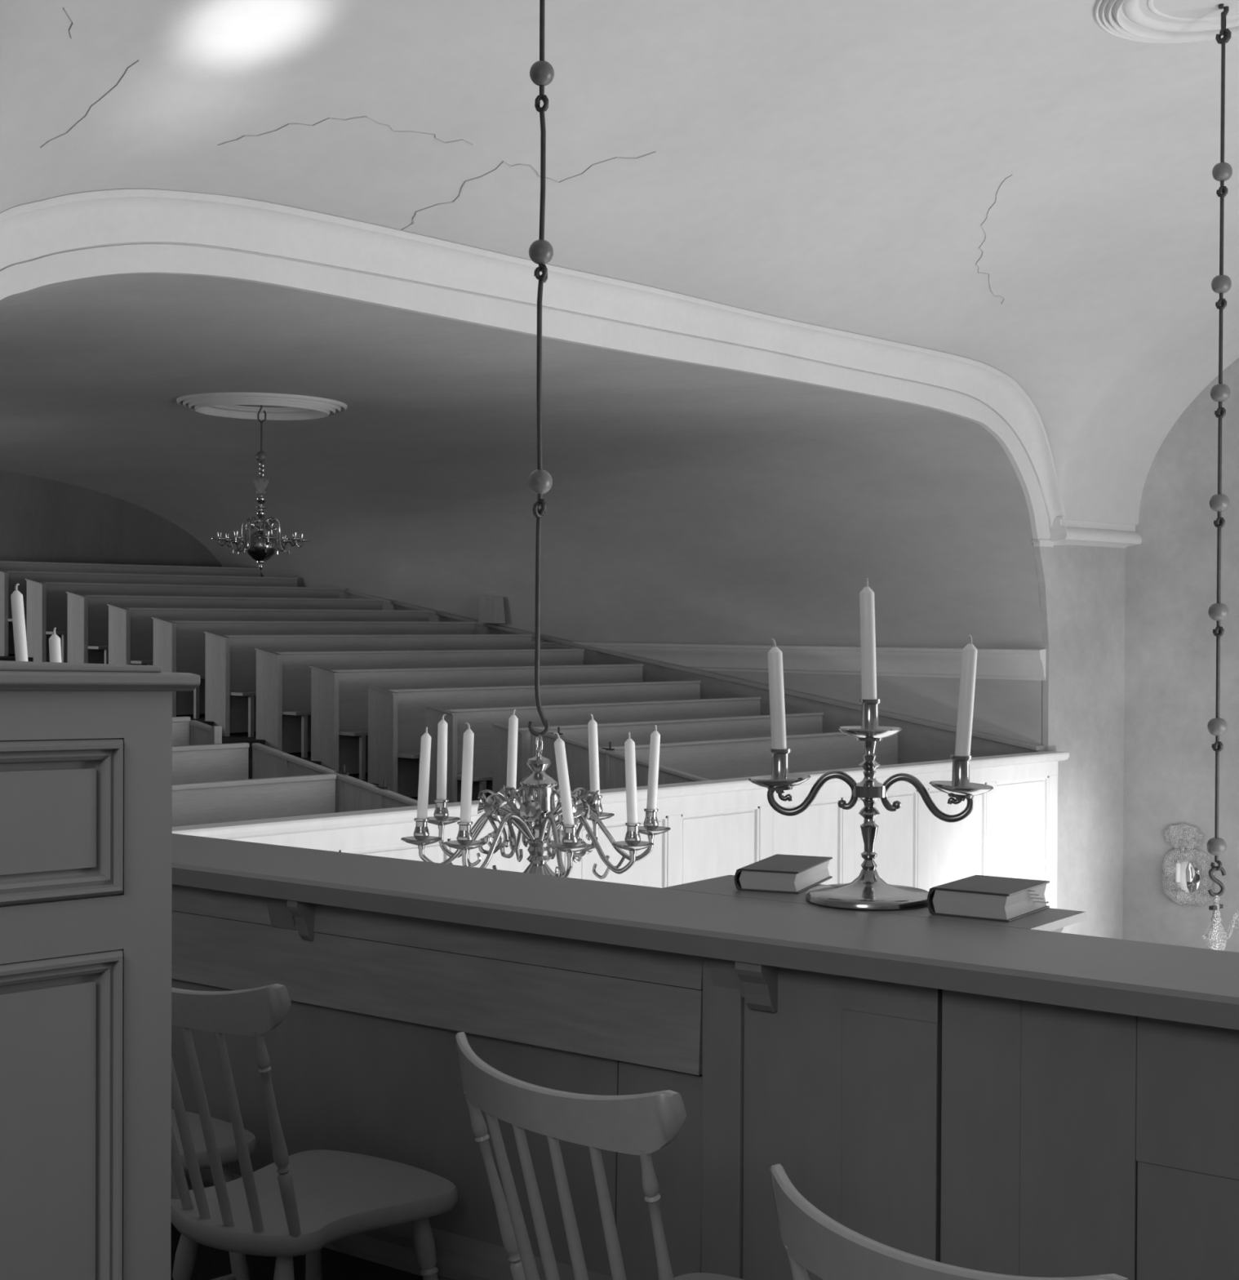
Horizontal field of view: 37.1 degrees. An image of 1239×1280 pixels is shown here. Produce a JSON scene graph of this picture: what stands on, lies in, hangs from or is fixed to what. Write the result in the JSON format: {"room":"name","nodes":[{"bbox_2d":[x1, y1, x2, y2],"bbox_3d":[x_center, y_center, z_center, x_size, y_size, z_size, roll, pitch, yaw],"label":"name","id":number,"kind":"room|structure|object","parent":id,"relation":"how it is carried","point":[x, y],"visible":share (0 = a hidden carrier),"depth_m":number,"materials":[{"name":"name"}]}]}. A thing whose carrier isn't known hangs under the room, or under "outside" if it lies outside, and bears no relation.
{"room":"house of worship","nodes":[
{"label":"house of worship","id":0,"kind":"room"},
{"bbox_2d":[0,655,33,661],"bbox_3d":[-7.260,0.261,19.602,0.851,0.149,10.330,1,1,45],"label":"floor","id":1,"kind":"structure","parent":0,"point":[10,658],"depth_m":19.78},
{"bbox_2d":[0,569,297,656],"bbox_3d":[-5.429,-0.322,21.859,0.580,0.986,4.042,1,1,45],"label":"pew","id":2,"kind":"object","parent":1,"relation":"on","point":[8,579],"visible":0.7,"depth_m":21.25,"materials":[{"name":"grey wood"}]},
{"bbox_2d":[0,470,222,567],"bbox_3d":[-8.826,0.931,21.153,0.300,7.100,11.000,1,1,45],"label":"wall","id":3,"kind":"structure","parent":0,"point":[45,520],"depth_m":23.03,"materials":[{"name":"grey paint"}]},
{"bbox_2d":[176,714,204,716],"bbox_3d":[-5.429,0.705,17.789,0.856,0.149,10.330,1,1,45],"label":"floor","id":4,"kind":"structure","parent":0,"point":[188,715],"depth_m":18.34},
{"bbox_2d":[106,604,428,665],"bbox_3d":[-3.593,0.121,20.055,0.580,0.986,4.062,1,1,45],"label":"pew","id":5,"kind":"object","parent":4,"relation":"on","point":[131,629],"visible":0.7,"depth_m":19.25,"materials":[{"name":"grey wood"}]},
{"bbox_2d":[190,715,256,734],"bbox_3d":[-4.794,0.844,17.161,0.933,0.149,10.330,1,1,45],"label":"floor","id":6,"kind":"structure","parent":0,"point":[202,718],"depth_m":17.66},
{"bbox_2d":[151,617,475,718],"bbox_3d":[-2.993,0.261,19.446,0.580,0.986,4.042,1,1,45],"label":"pew","id":7,"kind":"object","parent":6,"relation":"on","point":[179,646],"visible":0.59,"depth_m":18.42,"materials":[{"name":"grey wood"}]},
{"bbox_2d":[222,733,311,756],"bbox_3d":[-4.163,0.987,16.535,0.847,0.149,10.330,1,1,45],"label":"floor","id":8,"kind":"structure","parent":0,"point":[242,738],"depth_m":16.86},
{"bbox_2d":[204,631,532,737],"bbox_3d":[-2.324,0.404,18.798,0.580,0.986,4.062,1,1,45],"label":"pew","id":9,"kind":"object","parent":8,"relation":"on","point":[230,665],"visible":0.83,"depth_m":17.73,"materials":[{"name":"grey wood"}]},
{"bbox_2d":[248,753,368,779],"bbox_3d":[-3.559,1.144,15.937,0.856,0.149,10.330,1,1,45],"label":"floor","id":10,"kind":"structure","parent":0,"point":[250,758],"depth_m":16.29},
{"bbox_2d":[254,648,584,757],"bbox_3d":[-1.730,0.560,18.196,0.580,0.986,4.042,1,1,45],"label":"pew","id":11,"kind":"object","parent":10,"relation":"on","point":[283,678],"visible":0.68,"depth_m":17.14,"materials":[{"name":"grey wood"}]},
{"bbox_2d":[349,774,417,798],"bbox_3d":[-2.964,1.298,15.348,0.823,0.149,10.330,1,1,45],"label":"floor","id":12,"kind":"structure","parent":0,"point":[366,775],"depth_m":16.07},
{"bbox_2d":[309,663,643,779],"bbox_3d":[-1.116,0.715,17.602,0.580,0.986,4.062,1,1,45],"label":"pew","id":13,"kind":"object","parent":12,"relation":"on","point":[339,697],"visible":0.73,"depth_m":16.56,"materials":[{"name":"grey wood"}]},
{"bbox_2d":[0,273,1043,648],"bbox_3d":[-4.329,-1.017,16.688,12.330,2.096,10.350,1,1,45],"label":"ceiling","id":14,"kind":"structure","parent":0,"point":[686,503],"depth_m":17.05,"materials":[{"name":"paint"}]},
{"bbox_2d":[209,404,311,569],"bbox_3d":[-2.990,-1.285,15.400,0.798,1.396,0.798,1,1,45],"label":"chandelier","id":15,"kind":"object","parent":14,"relation":"hanging from","point":[260,545],"visible":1,"depth_m":15.35,"materials":[{"name":"metal"}]},
{"bbox_2d":[217,532,222,537],"bbox_3d":[-3.309,-0.862,15.287,0.042,0.057,0.042,1,1,30],"label":"socket","id":16,"kind":"object","parent":15,"relation":"attached to","point":[220,534],"depth_m":15.27,"materials":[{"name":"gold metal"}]},
{"bbox_2d":[234,531,239,537],"bbox_3d":[-3.133,-0.859,15.097,0.042,0.057,0.042,0,1,0],"label":"socket","id":17,"kind":"object","parent":15,"relation":"attached to","point":[236,533],"depth_m":15.08,"materials":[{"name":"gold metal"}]},
{"bbox_2d":[265,531,271,537],"bbox_3d":[-2.875,-0.857,15.087,0.042,0.057,0.042,1,1,30],"label":"socket","id":18,"kind":"object","parent":15,"relation":"attached to","point":[268,533],"depth_m":15.07,"materials":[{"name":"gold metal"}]},
{"bbox_2d":[282,534,287,540],"bbox_3d":[-2.851,-0.864,15.711,0.042,0.057,0.042,0,1,0],"label":"socket","id":19,"kind":"object","parent":15,"relation":"attached to","point":[284,536],"depth_m":15.70,"materials":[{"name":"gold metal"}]},
{"bbox_2d":[292,532,297,538],"bbox_3d":[-2.685,-0.858,15.263,0.042,0.057,0.042,0,1,0],"label":"socket","id":20,"kind":"object","parent":15,"relation":"attached to","point":[295,535],"depth_m":15.25,"materials":[{"name":"silver metal"}]},
{"bbox_2d":[298,533,304,538],"bbox_3d":[-2.675,-0.861,15.521,0.042,0.057,0.042,0,1,0],"label":"socket","id":21,"kind":"object","parent":15,"relation":"attached to","point":[301,535],"depth_m":15.51,"materials":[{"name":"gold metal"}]},
{"bbox_2d":[176,392,346,420],"bbox_3d":[-2.980,-1.939,15.400,1.400,0.098,1.400,1,1,45],"label":"rosette","id":22,"kind":"object","parent":14,"relation":"attached to","point":[303,407],"visible":0.99,"depth_m":15.13,"materials":[{"name":"paint"}]},
{"bbox_2d":[0,0,1238,524],"bbox_3d":[1.640,-2.163,7.002,9.400,2.393,18.270,1,1,45],"label":"ceiling","id":23,"kind":"structure","parent":0,"point":[1025,190],"depth_m":10.48,"materials":[{"name":"paint"}]},
{"bbox_2d":[400,0,671,879],"bbox_3d":[-0.259,-1.167,5.996,0.839,4.415,0.842,0,1,8],"label":"chandelier","id":24,"kind":"object","parent":23,"relation":"hanging from","point":[539,811],"visible":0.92,"depth_m":5.97,"materials":[{"name":"metal"}]},
{"bbox_2d":[413,817,429,840],"bbox_3d":[-0.633,0.610,5.898,0.051,0.078,0.052,1,1,45],"label":"socket","id":25,"kind":"object","parent":24,"relation":"attached to","point":[421,833],"depth_m":5.88,"materials":[{"name":"silver metal"}]},
{"bbox_2d":[417,726,431,819],"bbox_3d":[-0.625,0.438,5.896,0.046,0.323,0.033,0,1,4],"label":"candle","id":26,"kind":"object","parent":24,"relation":"on","point":[425,745],"visible":1,"depth_m":5.88,"materials":[{"name":"wax"}]},
{"bbox_2d":[433,799,448,820],"bbox_3d":[-0.599,0.575,6.196,0.051,0.078,0.052,1,1,45],"label":"socket","id":27,"kind":"object","parent":24,"relation":"attached to","point":[441,812],"depth_m":6.18,"materials":[{"name":"silver metal"}]},
{"bbox_2d":[436,714,447,799],"bbox_3d":[-0.596,0.406,6.194,0.034,0.316,0.034,1,1,20],"label":"candle","id":28,"kind":"object","parent":24,"relation":"on","point":[442,766],"visible":1,"depth_m":6.18,"materials":[{"name":"wax"}]},
{"bbox_2d":[456,821,473,844],"bbox_3d":[-0.476,0.600,5.686,0.051,0.078,0.052,1,1,45],"label":"socket","id":29,"kind":"object","parent":24,"relation":"attached to","point":[464,837],"depth_m":5.67,"materials":[{"name":"silver metal"}]},
{"bbox_2d":[460,722,474,822],"bbox_3d":[-0.470,0.422,5.684,0.043,0.336,0.033,0,1,2],"label":"candle","id":30,"kind":"object","parent":24,"relation":"on","point":[468,735],"visible":1,"depth_m":5.67,"materials":[{"name":"wax"}]},
{"bbox_2d":[477,793,486,813],"bbox_3d":[-0.445,0.537,6.024,0.019,0.070,0.070,15,2,5],"label":"flower","id":31,"kind":"object","parent":24,"relation":"on","point":[481,806],"depth_m":6.00,"materials":[{"name":"silver metal"}]},
{"bbox_2d":[484,795,498,815],"bbox_3d":[-0.404,0.528,5.890,0.019,0.070,0.070,19,-11,-38],"label":"flower","id":32,"kind":"object","parent":24,"relation":"on","point":[491,803],"depth_m":5.89,"materials":[{"name":"silver metal"}]},
{"bbox_2d":[497,787,511,806],"bbox_3d":[-0.379,0.526,6.147,0.070,0.070,0.019,0,16,-39],"label":"flower","id":33,"kind":"object","parent":24,"relation":"on","point":[502,790],"depth_m":6.13,"materials":[{"name":"silver metal"}]},
{"bbox_2d":[506,709,518,789],"bbox_3d":[-0.370,0.406,6.373,0.034,0.335,0.034,2,1,-21],"label":"candle","id":34,"kind":"object","parent":24,"relation":"on","point":[513,720],"visible":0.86,"depth_m":6.36,"materials":[{"name":"wax"}]},
{"bbox_2d":[519,800,541,821],"bbox_3d":[-0.281,0.540,5.825,0.070,0.070,0.019,0,-14,6],"label":"flower","id":35,"kind":"object","parent":24,"relation":"on","point":[530,810],"depth_m":5.82,"materials":[{"name":"silver metal"}]},
{"bbox_2d":[553,732,574,828],"bbox_3d":[-0.169,0.438,5.637,0.069,0.312,0.033,0,1,-1],"label":"candle","id":36,"kind":"object","parent":24,"relation":"on","point":[559,744],"visible":1,"depth_m":5.62,"materials":[{"name":"wax"}]},
{"bbox_2d":[561,823,578,847],"bbox_3d":[-0.151,0.603,5.639,0.051,0.078,0.052,1,1,45],"label":"socket","id":37,"kind":"object","parent":24,"relation":"attached to","point":[570,838],"depth_m":5.62,"materials":[{"name":"silver metal"}]},
{"bbox_2d":[571,795,583,817],"bbox_3d":[-0.147,0.530,5.865,0.070,0.070,0.019,0,-14,-39],"label":"flower","id":38,"kind":"object","parent":24,"relation":"on","point":[577,804],"depth_m":5.87,"materials":[{"name":"silver metal"}]},
{"bbox_2d":[577,788,590,808],"bbox_3d":[-0.123,0.527,6.122,0.019,0.070,0.070,-19,13,-38],"label":"flower","id":39,"kind":"object","parent":24,"relation":"on","point":[581,791],"depth_m":6.11,"materials":[{"name":"silver metal"}]},
{"bbox_2d":[587,714,599,796],"bbox_3d":[-0.087,0.409,6.345,0.044,0.311,0.033,0,1,-1],"label":"candle","id":40,"kind":"object","parent":24,"relation":"on","point":[592,725],"visible":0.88,"depth_m":6.33,"materials":[{"name":"wax"}]},
{"bbox_2d":[590,795,603,816],"bbox_3d":[-0.083,0.575,6.346,0.051,0.078,0.052,1,1,45],"label":"socket","id":41,"kind":"object","parent":24,"relation":"attached to","point":[601,810],"depth_m":6.33,"materials":[{"name":"silver metal"}]},
{"bbox_2d":[624,732,637,823],"bbox_3d":[0.037,0.445,5.771,0.044,0.313,0.034,0,1,-5],"label":"candle","id":42,"kind":"object","parent":24,"relation":"on","point":[629,744],"visible":1,"depth_m":5.76,"materials":[{"name":"wax"}]},
{"bbox_2d":[624,822,640,845],"bbox_3d":[0.042,0.612,5.773,0.051,0.078,0.052,1,1,45],"label":"socket","id":43,"kind":"object","parent":24,"relation":"attached to","point":[633,837],"depth_m":5.75,"materials":[{"name":"silver metal"}]},
{"bbox_2d":[643,808,658,830],"bbox_3d":[0.105,0.600,6.119,0.051,0.078,0.052,1,1,45],"label":"socket","id":44,"kind":"object","parent":24,"relation":"attached to","point":[651,821],"depth_m":6.10,"materials":[{"name":"silver metal"}]},
{"bbox_2d":[646,724,660,809],"bbox_3d":[0.112,0.435,6.118,0.046,0.309,0.033,0,1,0],"label":"candle","id":45,"kind":"object","parent":24,"relation":"on","point":[653,774],"visible":1,"depth_m":6.10,"materials":[{"name":"wax"}]},
{"bbox_2d":[1093,0,1238,43],"bbox_3d":[3.137,-3.318,9.531,1.330,0.121,1.330,1,1,45],"label":"rosette","id":46,"kind":"object","parent":23,"relation":"attached to","point":[1148,29],"visible":0.94,"depth_m":9.93,"materials":[{"name":"paint"}]},
{"bbox_2d":[1201,3,1238,951],"bbox_3d":[3.175,-0.609,9.767,1.102,5.542,1.102,0,1,18],"label":"chandelier","id":47,"kind":"object","parent":23,"relation":"hanging from","point":[1215,937],"visible":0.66,"depth_m":9.75,"materials":[{"name":"metal"}]},
{"bbox_2d":[412,670,1042,799],"bbox_3d":[-0.667,2.263,20.589,12.510,4.530,0.320,1,1,45],"label":"wall","id":48,"kind":"structure","parent":0,"point":[1006,708],"depth_m":16.77,"materials":[{"name":"paint"}]},
{"bbox_2d":[320,586,1044,764],"bbox_3d":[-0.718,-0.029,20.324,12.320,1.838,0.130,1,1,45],"label":"trim","id":49,"kind":"structure","parent":48,"relation":"attached to","point":[981,735],"depth_m":18.52,"materials":[{"name":"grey wood"}]},
{"bbox_2d":[478,596,505,623],"bbox_3d":[-1.447,-0.339,20.919,0.280,0.300,0.169,1,1,45],"label":"wall post","id":50,"kind":"object","parent":49,"relation":"on","point":[491,609],"visible":1,"depth_m":20.84,"materials":[{"name":"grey wood"}]},
{"bbox_2d":[531,640,1045,680],"bbox_3d":[-0.678,0.148,20.303,12.250,0.275,0.110,1,1,45],"label":"trim","id":51,"kind":"structure","parent":48,"relation":"attached to","point":[1011,664],"depth_m":17.57,"materials":[{"name":"paint"}]},
{"bbox_2d":[1031,539,1125,939],"bbox_3d":[4.185,1.865,16.535,0.060,5.460,1.780,1,1,45],"label":"wall pier","id":52,"kind":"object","parent":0,"point":[1082,588],"visible":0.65,"depth_m":16.46,"materials":[{"name":"paint"}]},
{"bbox_2d":[0,188,1066,545],"bbox_3d":[0.126,-1.605,12.279,0.192,1.611,10.433,1,1,45],"label":"trim","id":53,"kind":"structure","parent":52,"relation":"attached to","point":[74,236],"depth_m":11.29,"materials":[{"name":"paint"}]},
{"bbox_2d":[1033,539,1053,546],"bbox_3d":[3.665,-0.835,15.951,0.064,0.057,0.220,1,1,45],"label":"trim","id":54,"kind":"structure","parent":52,"relation":"attached to","point":[1044,543],"depth_m":15.90,"materials":[{"name":"paint"}]},
{"bbox_2d":[1122,357,1238,952],"bbox_3d":[8.182,0.447,13.605,9.750,8.400,0.300,1,1,45],"label":"wall","id":55,"kind":"structure","parent":0,"point":[1170,698],"depth_m":16.51,"materials":[{"name":"paint"}]},
{"bbox_2d":[1049,516,1142,547],"bbox_3d":[4.136,-0.960,16.494,0.465,0.270,1.285,1,1,45],"label":"trim","id":56,"kind":"structure","parent":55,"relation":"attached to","point":[1078,531],"depth_m":16.30,"materials":[{"name":"paint"}]},
{"bbox_2d":[1161,823,1215,906],"bbox_3d":[4.995,2.007,16.381,0.510,0.729,0.260,1,1,45],"label":"sconce","id":57,"kind":"object","parent":55,"relation":"attached to","point":[1195,883],"visible":0.94,"depth_m":16.43,"materials":[{"name":"silver metal"}]},
{"bbox_2d":[1176,860,1180,882],"bbox_3d":[4.946,2.044,16.331,0.040,0.194,0.040,0,1,-17],"label":"candle","id":58,"kind":"object","parent":57,"relation":"in","point":[1178,864],"visible":1,"depth_m":16.31,"materials":[{"name":"wax"}]},
{"bbox_2d":[1174,861,1199,893],"bbox_3d":[5.059,2.116,16.447,0.253,0.297,0.016,1,1,45],"label":"mirror","id":59,"kind":"object","parent":57,"relation":"attached to","point":[1189,882],"depth_m":16.43,"materials":[{"name":"silver glass"}]},
{"bbox_3d":[-7.858,0.117,20.195,0.836,0.149,10.330,1,1,45],"label":"floor","id":60,"kind":"structure","parent":0,"visible":0},
{"bbox_2d":[0,560,261,577],"bbox_3d":[-6.015,-0.466,22.453,0.580,0.986,4.062,1,1,45],"label":"pew","id":61,"kind":"object","parent":60,"relation":"on","point":[4,565],"visible":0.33,"depth_m":22.58,"materials":[{"name":"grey wood"}]},
{"bbox_3d":[-2.397,1.457,14.787,0.775,0.149,10.330,1,1,45],"label":"floor","id":62,"kind":"structure","parent":0,"visible":0},
{"bbox_2d":[366,680,701,797],"bbox_3d":[-0.539,0.874,17.017,0.580,0.986,4.042,1,1,45],"label":"pew","id":63,"kind":"object","parent":62,"relation":"on","point":[397,717],"visible":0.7,"depth_m":16.00,"materials":[{"name":"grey wood"}]},
{"bbox_3d":[-2.992,1.569,2.483,9.530,0.120,5.300,1,1,45],"label":"floor","id":64,"kind":"structure","parent":0,"visible":0},
{"bbox_2d":[0,660,199,1279],"bbox_3d":[-0.925,0.764,1.672,0.446,1.528,0.994,1,1,40],"label":"cabinet","id":65,"kind":"object","parent":64,"relation":"on","point":[86,749],"visible":1,"depth_m":1.82,"materials":[{"name":"paint"}]},
{"bbox_2d":[171,1109,257,1279],"bbox_3d":[-1.082,1.044,3.838,0.480,0.923,0.596,1,1,39],"label":"chair","id":66,"kind":"object","parent":64,"relation":"on","point":[224,1133],"visible":0.11,"depth_m":3.89,"materials":[{"name":"paint"}]},
{"bbox_2d":[171,983,457,1279],"bbox_3d":[-0.628,1.050,3.505,0.480,0.923,0.596,1,1,39],"label":"chair","id":67,"kind":"object","parent":64,"relation":"on","point":[301,1203],"visible":0.8,"depth_m":3.37,"materials":[{"name":"paint"}]},
{"bbox_2d":[455,1031,743,1279],"bbox_3d":[0.084,1.061,2.800,0.596,0.923,0.480,0,1,-42],"label":"chair","id":68,"kind":"object","parent":64,"relation":"on","point":[642,1125],"visible":1,"depth_m":2.59,"materials":[{"name":"paint"}]},
{"bbox_2d":[170,833,1238,1279],"bbox_3d":[-0.633,1.302,4.245,8.100,1.600,0.651,1,1,37],"label":"parapet","id":69,"kind":"object","parent":64,"relation":"on","point":[1024,1096],"visible":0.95,"depth_m":3.31,"materials":[{"name":"paint"}]},
{"bbox_2d":[733,853,832,893],"bbox_3d":[0.345,0.488,3.862,0.136,0.045,0.256,1,1,22],"label":"book","id":70,"kind":"object","parent":69,"relation":"on","point":[778,873],"visible":1,"depth_m":3.77,"materials":[{"name":"grey paper"}]},
{"bbox_2d":[748,698,993,911],"bbox_3d":[0.491,0.315,3.624,0.474,0.397,0.246,0,1,9],"label":"candelabrum","id":71,"kind":"object","parent":69,"relation":"on","point":[868,891],"visible":1,"depth_m":3.61,"materials":[{"name":"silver metal"}]},
{"bbox_2d":[767,638,786,756],"bbox_3d":[0.313,0.129,3.649,0.040,0.265,0.030,0,1,-4],"label":"candle","id":72,"kind":"object","parent":71,"relation":"in","point":[776,690],"visible":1,"depth_m":3.64,"materials":[{"name":"wax"}]},
{"bbox_2d":[769,747,791,779],"bbox_3d":[0.318,0.250,3.650,0.042,0.070,0.042,0,1,9],"label":"socket","id":73,"kind":"object","parent":71,"relation":"attached to","point":[780,758],"depth_m":3.64,"materials":[{"name":"silver metal"}]},
{"bbox_2d":[859,577,876,699],"bbox_3d":[0.488,0.020,3.621,0.030,0.284,0.030,-1,1,1],"label":"candle","id":74,"kind":"object","parent":71,"relation":"in","point":[867,606],"visible":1,"depth_m":3.61,"materials":[{"name":"wax"}]},
{"bbox_2d":[859,698,880,729],"bbox_3d":[0.492,0.151,3.623,0.042,0.070,0.042,0,1,9],"label":"socket","id":75,"kind":"object","parent":71,"relation":"attached to","point":[869,717],"depth_m":3.61,"materials":[{"name":"silver metal"}]},
{"bbox_2d":[950,755,972,787],"bbox_3d":[0.665,0.260,3.598,0.042,0.070,0.042,0,1,9],"label":"socket","id":76,"kind":"object","parent":71,"relation":"attached to","point":[961,767],"depth_m":3.58,"materials":[{"name":"silver metal"}]},
{"bbox_2d":[955,634,977,765],"bbox_3d":[0.674,0.130,3.596,0.045,0.281,0.030,0,1,-2],"label":"candle","id":77,"kind":"object","parent":71,"relation":"in","point":[969,660],"visible":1,"depth_m":3.58,"materials":[{"name":"wax"}]},
{"bbox_2d":[927,875,1049,922],"bbox_3d":[0.712,0.490,3.508,0.180,0.052,0.210,1,1,33],"label":"book","id":78,"kind":"object","parent":69,"relation":"on","point":[992,898],"visible":1,"depth_m":3.45,"materials":[{"name":"grey paper"}]},
{"bbox_3d":[-1.477,0.295,4.583,0.248,0.397,0.477,0,1,11],"label":"candelabrum","id":79,"kind":"object","parent":69,"relation":"on","visible":0},
{"bbox_2d":[10,583,27,661],"bbox_3d":[-1.486,0.002,4.579,0.049,0.285,0.030,0,1,2],"label":"candle","id":80,"kind":"object","parent":79,"relation":"in","point":[16,597],"visible":0.8,"depth_m":4.57,"materials":[{"name":"wax"}]},
{"bbox_2d":[48,626,62,662],"bbox_3d":[-1.449,0.108,4.753,0.041,0.281,0.030,0,1,-3],"label":"candle","id":81,"kind":"object","parent":79,"relation":"in","point":[55,647],"visible":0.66,"depth_m":4.74,"materials":[{"name":"wax"}]},
{"bbox_2d":[769,1164,1128,1279],"bbox_3d":[0.507,1.070,2.110,0.596,0.923,0.480,0,1,-40],"label":"chair","id":82,"kind":"object","parent":64,"relation":"on","point":[813,1241],"visible":1,"depth_m":1.99,"materials":[{"name":"paint"}]},
{"bbox_3d":[-0.451,1.862,12.859,1.427,0.149,10.330,1,1,45],"label":"floor","id":83,"kind":"structure","parent":0,"visible":0},
{"bbox_2d":[172,773,336,826],"bbox_3d":[-2.905,1.332,10.459,0.430,0.935,3.430,1,1,45],"label":"pew","id":84,"kind":"object","parent":83,"relation":"on","point":[239,800],"visible":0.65,"depth_m":11.34,"materials":[{"name":"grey wood"}]},
{"bbox_2d":[252,742,428,813],"bbox_3d":[-1.807,1.357,11.870,1.890,1.295,0.060,1,1,45],"label":"partition","id":85,"kind":"object","parent":83,"relation":"on","point":[352,793],"visible":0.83,"depth_m":11.82,"materials":[{"name":"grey wood"}]},
{"bbox_2d":[172,751,1069,908],"bbox_3d":[0.080,1.693,12.264,0.220,1.414,10.585,1,1,45],"label":"parapet","id":86,"kind":"object","parent":83,"relation":"attached to","point":[719,828],"visible":0.32,"depth_m":13.39,"materials":[{"name":"white wood"}]},
{"bbox_2d":[530,726,711,793],"bbox_3d":[0.000,1.335,13.712,1.920,1.319,0.060,1,1,45],"label":"pew","id":87,"kind":"object","parent":83,"relation":"on","point":[611,763],"visible":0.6,"depth_m":13.84,"materials":[{"name":"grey wood"}]},
{"bbox_2d":[601,731,897,780],"bbox_3d":[1.266,1.294,15.311,0.440,0.950,3.965,1,1,45],"label":"pew","id":88,"kind":"object","parent":83,"relation":"on","point":[728,758],"visible":0.3,"depth_m":15.46,"materials":[{"name":"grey wood"}]},
{"bbox_3d":[-1.262,1.734,13.662,0.858,0.149,10.330,1,1,45],"label":"floor","id":89,"kind":"structure","parent":0,"visible":0},
{"bbox_2d":[172,742,248,784],"bbox_3d":[-3.598,1.171,11.145,0.430,0.935,3.430,1,1,45],"label":"pew","id":90,"kind":"object","parent":89,"relation":"on","point":[200,763],"visible":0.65,"depth_m":12.26,"materials":[{"name":"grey wood"}]},
{"bbox_2d":[490,712,823,796],"bbox_3d":[0.583,1.151,15.937,0.580,0.986,3.997,1,1,45],"label":"pew","id":91,"kind":"object","parent":89,"relation":"on","point":[758,726],"visible":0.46,"depth_m":15.77,"materials":[{"name":"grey wood"}]},
{"bbox_3d":[-1.844,1.605,14.239,0.785,0.149,10.330,1,1,45],"label":"floor","id":92,"kind":"structure","parent":0,"visible":0},
{"bbox_2d":[172,716,190,746],"bbox_3d":[-4.138,1.018,11.701,0.430,0.935,3.460,1,1,45],"label":"pew","id":93,"kind":"object","parent":92,"relation":"on","point":[180,725],"visible":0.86,"depth_m":12.99,"materials":[{"name":"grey wood"}]},
{"bbox_2d":[189,720,222,745],"bbox_3d":[-2.913,1.091,12.965,0.330,1.042,0.060,1,1,45],"label":"pew","id":94,"kind":"object","parent":92,"relation":"on","point":[200,733],"depth_m":12.94,"materials":[{"name":"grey wood"}]},
{"bbox_2d":[423,697,761,804],"bbox_3d":[0.017,1.022,16.480,0.580,0.986,4.062,1,1,45],"label":"pew","id":95,"kind":"object","parent":92,"relation":"on","point":[479,719],"visible":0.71,"depth_m":15.74,"materials":[{"name":"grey wood"}]},
{"bbox_3d":[-6.030,0.560,18.385,0.840,0.149,10.330,1,1,45],"label":"floor","id":96,"kind":"structure","parent":0,"visible":0},
{"bbox_2d":[66,591,382,663],"bbox_3d":[-4.195,-0.023,20.638,0.580,0.986,4.042,1,1,45],"label":"pew","id":97,"kind":"object","parent":96,"relation":"on","point":[87,615],"visible":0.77,"depth_m":19.66,"materials":[{"name":"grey wood"}]},
{"bbox_3d":[-6.643,0.406,18.991,0.888,0.149,10.330,1,1,45],"label":"floor","id":98,"kind":"structure","parent":0,"visible":0},
{"bbox_2d":[25,578,339,662],"bbox_3d":[-4.818,-0.178,21.268,0.580,0.986,4.062,1,1,45],"label":"pew","id":99,"kind":"object","parent":98,"relation":"on","point":[46,602],"visible":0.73,"depth_m":20.23,"materials":[{"name":"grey wood"}]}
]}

